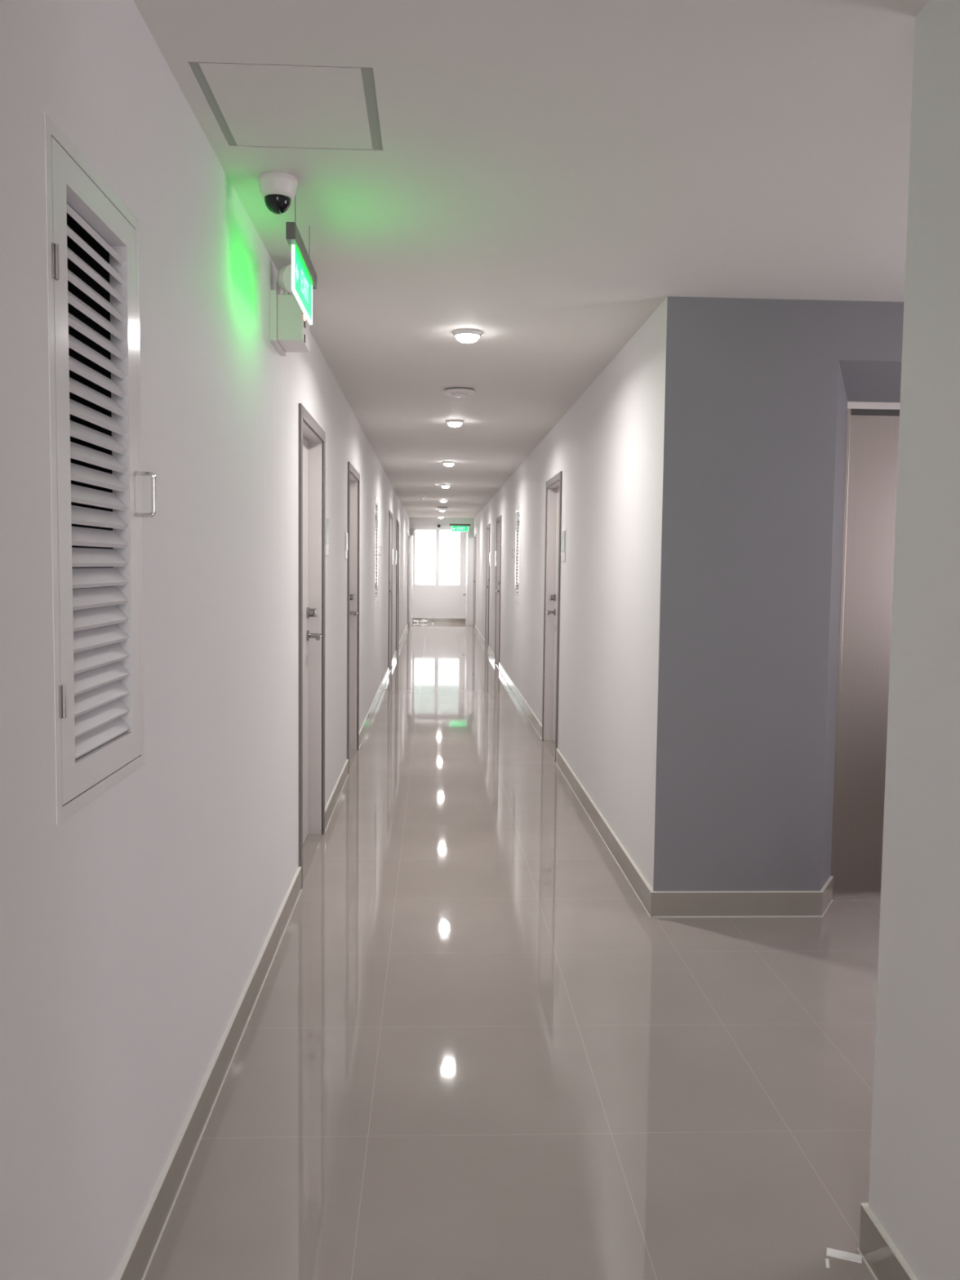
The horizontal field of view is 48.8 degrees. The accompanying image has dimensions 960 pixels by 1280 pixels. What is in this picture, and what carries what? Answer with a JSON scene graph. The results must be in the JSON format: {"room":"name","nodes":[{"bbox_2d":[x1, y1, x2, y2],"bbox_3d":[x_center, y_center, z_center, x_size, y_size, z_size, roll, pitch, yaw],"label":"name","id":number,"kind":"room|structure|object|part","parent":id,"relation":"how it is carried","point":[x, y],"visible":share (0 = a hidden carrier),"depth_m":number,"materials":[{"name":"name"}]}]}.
{"room":"apartment building corridor","nodes":[
{"label":"apartment building corridor","id":0,"kind":"room"},
{"bbox_2d":[0,0,408,1279],"bbox_3d":[-1.105,-0.579,10.498,0.160,2.440,27.100,0,4,-3],"label":"wall","id":1,"kind":"structure","parent":0,"point":[135,926],"depth_m":2.14,"materials":[{"name":"white paint"}]},
{"bbox_2d":[44,111,156,824],"bbox_3d":[-0.800,-0.260,1.798,0.390,1.045,0.484,0,4,-3],"label":"louvered door","id":2,"kind":"structure","parent":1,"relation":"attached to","point":[93,260],"depth_m":1.82,"materials":[{"name":"white paint"}]},
{"bbox_3d":[-0.633,-0.276,2.004,0.037,0.086,0.008,0,4,-3],"label":"pull handle","id":3,"kind":"part","parent":2,"relation":"part of","materials":[{"name":"silver metal"}]},
{"bbox_2d":[113,625,407,1279],"bbox_3d":[-1.030,0.591,10.534,0.014,0.103,27.000,0,4,-3],"label":"baseboard","id":4,"kind":"structure","parent":1,"relation":"attached to","point":[135,1263],"depth_m":2.67,"materials":[{"name":"tile"}]},
{"bbox_2d":[269,264,309,355],"bbox_3d":[-0.667,-1.163,3.735,0.112,0.262,0.283,0,4,-3],"label":"emergency light","id":5,"kind":"object","parent":1,"relation":"attached to","point":[289,326],"visible":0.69,"depth_m":3.64,"materials":[{"name":"white plastic"}]},
{"bbox_3d":[-0.713,-1.119,3.742,0.020,0.170,0.270,0,4,-3],"label":"plate","id":6,"kind":"part","parent":5,"relation":"part of","materials":[{"name":"white plastic"}]},
{"bbox_2d":[298,403,325,889],"bbox_3d":[-0.857,0.010,4.941,0.167,2.060,0.980,0,4,-3],"label":"door","id":7,"kind":"structure","parent":1,"relation":"in","point":[312,437],"depth_m":5.33,"materials":[{"name":"wood"}]},
{"bbox_3d":[-0.829,-0.018,5.270,0.077,0.054,0.142,0,4,-3],"label":"lever handle","id":8,"kind":"part","parent":7,"relation":"part of","materials":[{"name":"silver metal"}]},
{"bbox_2d":[325,517,328,555],"bbox_3d":[-0.803,-0.541,5.541,0.009,0.195,0.150,0,4,-3],"label":"plate","id":9,"kind":"object","parent":1,"relation":"attached to","point":[326,519],"visible":0.6,"depth_m":5.54,"materials":[{"name":"white plastic"}]},
{"bbox_2d":[344,531,347,558],"bbox_3d":[-0.857,-0.608,6.783,0.009,0.170,0.140,0,4,-3],"label":"plate","id":10,"kind":"object","parent":1,"relation":"attached to","point":[345,532],"visible":1,"depth_m":6.72,"materials":[{"name":"white plastic"}]},
{"bbox_2d":[346,461,359,773],"bbox_3d":[-0.965,-0.169,7.432,0.167,2.060,0.980,0,4,-3],"label":"door","id":11,"kind":"structure","parent":1,"relation":"in","point":[353,476],"depth_m":7.84,"materials":[{"name":"beige wood"}]},
{"bbox_3d":[-0.936,-0.197,7.761,0.077,0.054,0.142,0,4,-3],"label":"lever handle","id":12,"kind":"part","parent":11,"relation":"part of","materials":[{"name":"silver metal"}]},
{"bbox_2d":[374,496,381,604],"bbox_3d":[-1.173,-0.875,10.385,0.390,1.045,0.484,0,4,-3],"label":"hatch","id":13,"kind":"object","parent":1,"relation":"attached to","point":[376,547],"visible":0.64,"depth_m":10.53,"materials":[{"name":"silver metal"}]},
{"bbox_3d":[-1.062,-0.874,10.390,0.092,1.045,0.484,0,4,-3],"label":"frame","id":14,"kind":"part","parent":13,"relation":"part of","materials":[{"name":"white metal"}]},
{"bbox_3d":[-1.032,-0.874,10.391,0.032,0.996,0.435,0,4,-3],"label":"panel door","id":15,"kind":"part","parent":13,"relation":"part of","materials":[{"name":"white metal"}]},
{"bbox_2d":[387,510,392,675],"bbox_3d":[-1.237,-0.617,13.690,0.167,2.060,0.980,0,4,-3],"label":"door","id":16,"kind":"structure","parent":1,"relation":"in","point":[390,514],"depth_m":14.10,"materials":[{"name":"beige wood"}]},
{"bbox_2d":[395,519,399,653],"bbox_3d":[-1.351,-0.806,16.331,0.167,2.060,0.980,0,4,-3],"label":"door","id":17,"kind":"structure","parent":1,"relation":"in","point":[397,522],"depth_m":16.75,"materials":[{"name":"beige wood"}]},
{"bbox_2d":[407,533,408,628],"bbox_3d":[-1.641,-1.284,23.008,0.167,2.060,0.980,0,4,-3],"label":"door","id":18,"kind":"structure","parent":1,"relation":"in","point":[407,533],"depth_m":23.39,"materials":[{"name":"beige wood"}]},
{"bbox_2d":[411,535,413,624],"bbox_3d":[-1.580,-1.412,24.346,0.042,2.112,0.620,0,4,-3],"label":"door","id":19,"kind":"structure","parent":1,"relation":"in","point":[412,535],"depth_m":24.18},
{"bbox_2d":[412,529,467,617],"bbox_3d":[-0.962,-1.651,25.610,2.420,2.440,0.160,0,4,-3],"label":"wall","id":20,"kind":"structure","parent":0,"point":[428,601],"depth_m":25.58,"materials":[{"name":"white paint"}]},
{"bbox_2d":[413,529,461,586],"bbox_3d":[-1.026,-1.996,25.582,1.127,1.360,0.050,0,4,-3],"label":"window","id":21,"kind":"structure","parent":20,"relation":"in","point":[437,531],"depth_m":25.56,"materials":[{"name":"white plastic"}]},
{"bbox_2d":[412,617,465,622],"bbox_3d":[-0.939,-0.426,24.866,2.100,0.103,1.500,0,4,-3],"label":"baseboard","id":22,"kind":"structure","parent":20,"relation":"attached to","point":[429,620],"depth_m":25.61,"materials":[{"name":"tile"}]},
{"bbox_2d":[408,517,474,626],"bbox_3d":[-0.881,-1.535,23.986,1.457,2.440,0.100,0,4,-3],"label":"wall","id":23,"kind":"structure","parent":0,"point":[420,522],"depth_m":23.88,"materials":[{"name":"white paint"}]},
{"bbox_2d":[410,524,414,535],"bbox_3d":[-1.506,-2.484,23.798,0.092,0.266,0.045,0,4,-3],"label":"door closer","id":24,"kind":"structure","parent":23,"relation":"in","point":[412,528],"depth_m":23.78,"materials":[{"name":"grey metal"}]},
{"bbox_2d":[409,528,469,626],"bbox_3d":[-0.920,-1.423,23.992,1.335,2.215,0.130,0,4,-3],"label":"door frame","id":25,"kind":"structure","parent":23,"relation":"attached to","point":[411,539],"depth_m":23.92,"materials":[{"name":"grey metal"}]},
{"bbox_2d":[462,533,467,624],"bbox_3d":[-0.329,-1.401,24.401,0.113,2.112,0.620,0,4,-3],"label":"door","id":26,"kind":"structure","parent":23,"relation":"in","point":[467,533],"depth_m":24.32,"materials":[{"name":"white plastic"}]},
{"bbox_2d":[143,622,880,1279],"bbox_3d":[0.829,0.662,11.423,4.128,0.120,28.920,0,4,-3],"label":"floor","id":27,"kind":"structure","parent":0,"point":[469,1048],"depth_m":3.00,"materials":[{"name":"tile"}]},
{"bbox_2d":[418,618,427,622],"bbox_3d":[-1.363,-0.457,25.361,0.224,0.085,0.200,0,4,-3],"label":"crumpled paper","id":28,"kind":"object","parent":27,"relation":"on","point":[424,620],"visible":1,"depth_m":25.29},
{"bbox_2d":[825,1258,829,1268],"bbox_3d":[0.702,1.259,2.136,0.007,0.002,0.028,2,4,15],"label":"scrap","id":29,"kind":"object","parent":27,"relation":"on","point":[827,1260],"visible":1,"depth_m":2.13,"materials":[{"name":"beige paper"}]},
{"bbox_2d":[826,1247,862,1263],"bbox_3d":[0.744,1.258,2.160,0.068,0.002,0.026,2,4,20],"label":"strip","id":30,"kind":"object","parent":27,"relation":"on","point":[830,1252],"visible":1,"depth_m":2.16,"materials":[{"name":"beige paper"}]},
{"bbox_2d":[133,0,929,518],"bbox_3d":[0.860,-1.892,11.241,4.128,0.120,28.920,0,4,-3],"label":"ceiling","id":31,"kind":"structure","parent":0,"point":[546,174],"depth_m":2.86,"materials":[{"name":"white paint"}]},
{"bbox_2d":[257,171,297,214],"bbox_3d":[-0.550,-1.207,2.875,0.108,0.093,0.108,0,4,-3],"label":"dome camera","id":32,"kind":"object","parent":31,"relation":"attached to","point":[277,189],"visible":1,"depth_m":2.84,"materials":[{"name":"white plastic"}]},
{"bbox_2d":[187,61,382,149],"bbox_3d":[-0.428,-1.236,2.437,0.386,0.029,0.450,0,4,-3],"label":"ceiling hatch","id":33,"kind":"object","parent":31,"relation":"attached to","point":[252,104],"visible":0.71,"depth_m":2.40,"materials":[{"name":"white paint"}]},
{"bbox_2d":[285,195,316,324],"bbox_3d":[-0.523,-1.125,3.115,0.026,0.290,0.525,0,4,-3],"label":"exit sign","id":34,"kind":"object","parent":31,"relation":"hanging from","point":[304,276],"visible":0.98,"depth_m":3.04,"materials":[{"name":"green plastic"}]},
{"bbox_3d":[-0.524,-1.043,3.121,0.006,0.118,0.417,0,4,-3],"label":"plate","id":35,"kind":"part","parent":34,"relation":"part of","materials":[{"name":"green plastic"}]},
{"bbox_2d":[437,506,447,509],"bbox_3d":[-0.680,-2.391,19.167,0.190,0.043,0.190,0,4,-3],"label":"smoke detector","id":36,"kind":"object","parent":31,"relation":"attached to","point":[440,508],"visible":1,"depth_m":19.11,"materials":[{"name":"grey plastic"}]},
{"bbox_2d":[440,484,450,488],"bbox_3d":[-0.451,-2.009,13.835,0.136,0.045,0.136,0,4,-3],"label":"recessed light","id":37,"kind":"object","parent":31,"relation":"in","point":[444,486],"visible":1,"depth_m":13.79,"materials":[{"name":"white plastic"}]},
{"bbox_2d":[442,461,455,466],"bbox_3d":[-0.317,-1.788,10.746,0.136,0.045,0.136,0,4,-3],"label":"recessed light","id":38,"kind":"object","parent":31,"relation":"in","point":[446,463],"visible":1,"depth_m":10.70,"materials":[{"name":"white plastic"}]},
{"bbox_2d":[444,462,453,466],"bbox_3d":[-0.317,-1.782,10.747,0.101,0.033,0.101,0,4,-3],"label":"diffuser","id":39,"kind":"object","parent":38,"relation":"attached to","point":[445,464],"depth_m":10.71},
{"bbox_2d":[445,419,463,426],"bbox_3d":[-0.183,-1.567,7.662,0.136,0.045,0.136,0,4,-3],"label":"recessed light","id":40,"kind":"object","parent":31,"relation":"in","point":[452,423],"visible":1,"depth_m":7.62,"materials":[{"name":"white plastic"}]},
{"bbox_2d":[448,422,462,426],"bbox_3d":[-0.183,-1.561,7.662,0.101,0.033,0.101,0,4,-3],"label":"diffuser","id":41,"kind":"object","parent":40,"relation":"attached to","point":[451,424],"depth_m":7.63,"materials":[{"name":"white plastic"}]},
{"bbox_2d":[443,386,475,397],"bbox_3d":[-0.122,-1.470,6.292,0.190,0.043,0.190,0,4,-3],"label":"smoke detector","id":42,"kind":"object","parent":31,"relation":"attached to","point":[457,392],"visible":1,"depth_m":6.24,"materials":[{"name":"grey plastic"}]},
{"bbox_2d":[449,524,470,531],"bbox_3d":[-0.446,-2.575,23.629,0.470,0.303,0.026,0,4,-3],"label":"exit sign","id":43,"kind":"object","parent":31,"relation":"hanging from","point":[455,527],"visible":1,"depth_m":23.63,"materials":[{"name":"green plastic"}]},
{"bbox_3d":[-0.447,-2.489,23.636,0.362,0.121,0.006,0,4,-3],"label":"plate","id":44,"kind":"part","parent":43,"relation":"part of","materials":[{"name":"green plastic"}]},
{"bbox_2d":[452,328,482,342],"bbox_3d":[-0.057,-1.358,4.742,0.136,0.045,0.136,0,4,-3],"label":"recessed light","id":45,"kind":"object","parent":31,"relation":"in","point":[464,335],"visible":1,"depth_m":4.70,"materials":[{"name":"white plastic"}]},
{"bbox_2d":[456,333,478,342],"bbox_3d":[-0.057,-1.352,4.743,0.101,0.033,0.101,0,4,-3],"label":"diffuser","id":46,"kind":"object","parent":45,"relation":"attached to","point":[464,338],"depth_m":4.71,"materials":[{"name":"white plastic"}]},
{"bbox_2d":[472,296,667,890],"bbox_3d":[0.356,-0.819,14.118,0.160,2.440,19.976,0,4,-3],"label":"wall","id":47,"kind":"structure","parent":0,"point":[607,447],"depth_m":5.57,"materials":[{"name":"white paint"}]},
{"bbox_2d":[472,533,475,628],"bbox_3d":[-0.042,-1.270,23.078,0.167,2.060,0.980,0,4,-3],"label":"door","id":48,"kind":"structure","parent":47,"relation":"in","point":[474,541],"depth_m":23.48,"materials":[{"name":"beige wood"}]},
{"bbox_2d":[484,523,490,651],"bbox_3d":[0.202,-0.867,17.448,0.167,2.060,0.980,0,4,-3],"label":"door","id":49,"kind":"structure","parent":47,"relation":"in","point":[487,556],"depth_m":17.86,"materials":[{"name":"beige wood"}]},
{"bbox_2d":[494,515,502,668],"bbox_3d":[0.326,-0.662,14.588,0.167,2.060,0.980,0,4,-3],"label":"door","id":50,"kind":"structure","parent":47,"relation":"in","point":[498,562],"depth_m":15.00,"materials":[{"name":"beige wood"}]},
{"bbox_2d":[511,503,519,603],"bbox_3d":[0.554,-0.922,11.340,0.390,1.045,0.484,0,4,-3],"label":"hatch","id":51,"kind":"object","parent":47,"relation":"attached to","point":[517,507],"visible":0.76,"depth_m":11.46,"materials":[{"name":"white paint"}]},
{"bbox_3d":[0.414,-0.923,11.334,0.032,0.996,0.435,0,4,-3],"label":"panel door","id":52,"kind":"part","parent":51,"relation":"part of","materials":[{"name":"white metal"}]},
{"bbox_3d":[0.444,-0.923,11.335,0.092,1.045,0.484,0,4,-3],"label":"frame","id":53,"kind":"part","parent":51,"relation":"part of","materials":[{"name":"white metal"}]},
{"bbox_2d":[542,471,562,762],"bbox_3d":[0.614,-0.187,7.951,0.167,2.060,0.980,0,4,-3],"label":"door","id":54,"kind":"structure","parent":47,"relation":"in","point":[554,485],"depth_m":8.35,"materials":[{"name":"wood"}]},
{"bbox_3d":[0.556,-0.216,8.276,0.077,0.054,0.142,0,4,-3],"label":"lever handle","id":55,"kind":"part","parent":54,"relation":"part of","materials":[{"name":"silver metal"}]},
{"bbox_2d":[561,530,565,561],"bbox_3d":[0.573,-0.643,7.239,0.009,0.210,0.150,0,4,-3],"label":"plate","id":56,"kind":"object","parent":47,"relation":"attached to","point":[563,532],"visible":1,"depth_m":7.21,"materials":[{"name":"white plastic"}]},
{"bbox_2d":[653,296,903,891],"bbox_3d":[1.856,-0.108,4.364,2.311,2.440,0.308,0,4,-3],"label":"wall","id":57,"kind":"structure","parent":0,"point":[758,392],"depth_m":4.17,"materials":[{"name":"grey paint"}]},
{"bbox_2d":[653,875,833,917],"bbox_3d":[1.120,1.061,4.276,0.841,0.103,0.186,-1,4,-17],"label":"baseboard","id":58,"kind":"structure","parent":57,"relation":"attached to","point":[770,904],"depth_m":4.25,"materials":[{"name":"tile"}]},
{"bbox_2d":[830,401,900,899],"bbox_3d":[1.909,0.061,4.477,0.828,2.088,0.090,0,4,-3],"label":"elevator","id":59,"kind":"object","parent":57,"relation":"attached to","point":[872,444],"visible":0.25,"depth_m":4.45,"materials":[{"name":"silver metal"}]},
{"bbox_3d":[1.503,0.073,4.461,0.015,2.058,0.090,0,4,-3],"label":"frame","id":60,"kind":"part","parent":59,"relation":"part of","materials":[{"name":"silver metal"}]},
{"bbox_3d":[1.897,1.101,4.551,0.828,0.004,0.090,0,4,-3],"label":"sill","id":61,"kind":"part","parent":59,"relation":"part of","materials":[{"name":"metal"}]},
{"bbox_2d":[868,0,959,1279],"bbox_3d":[2.165,0.233,-0.374,2.503,2.440,5.034,0,4,-3],"label":"wall","id":62,"kind":"structure","parent":0,"point":[914,1193],"depth_m":1.93,"materials":[{"name":"white paint"}]},
{"bbox_2d":[471,625,918,1279],"bbox_3d":[1.566,0.614,10.649,2.325,0.103,27.000,0,4,-3],"label":"baseboard","id":63,"kind":"structure","parent":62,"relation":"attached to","point":[645,894],"depth_m":4.44,"materials":[{"name":"tile"}]},
{"label":"outside","id":64,"kind":"structure","parent":0,"visible":0},
{"bbox_2d":[414,582,459,585],"bbox_3d":[-2.535,-2.509,58.164,80.000,0.100,63.500,0,4,-3],"label":"ground","id":65,"kind":"structure","parent":64,"point":[415,583],"depth_m":86.44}
]}

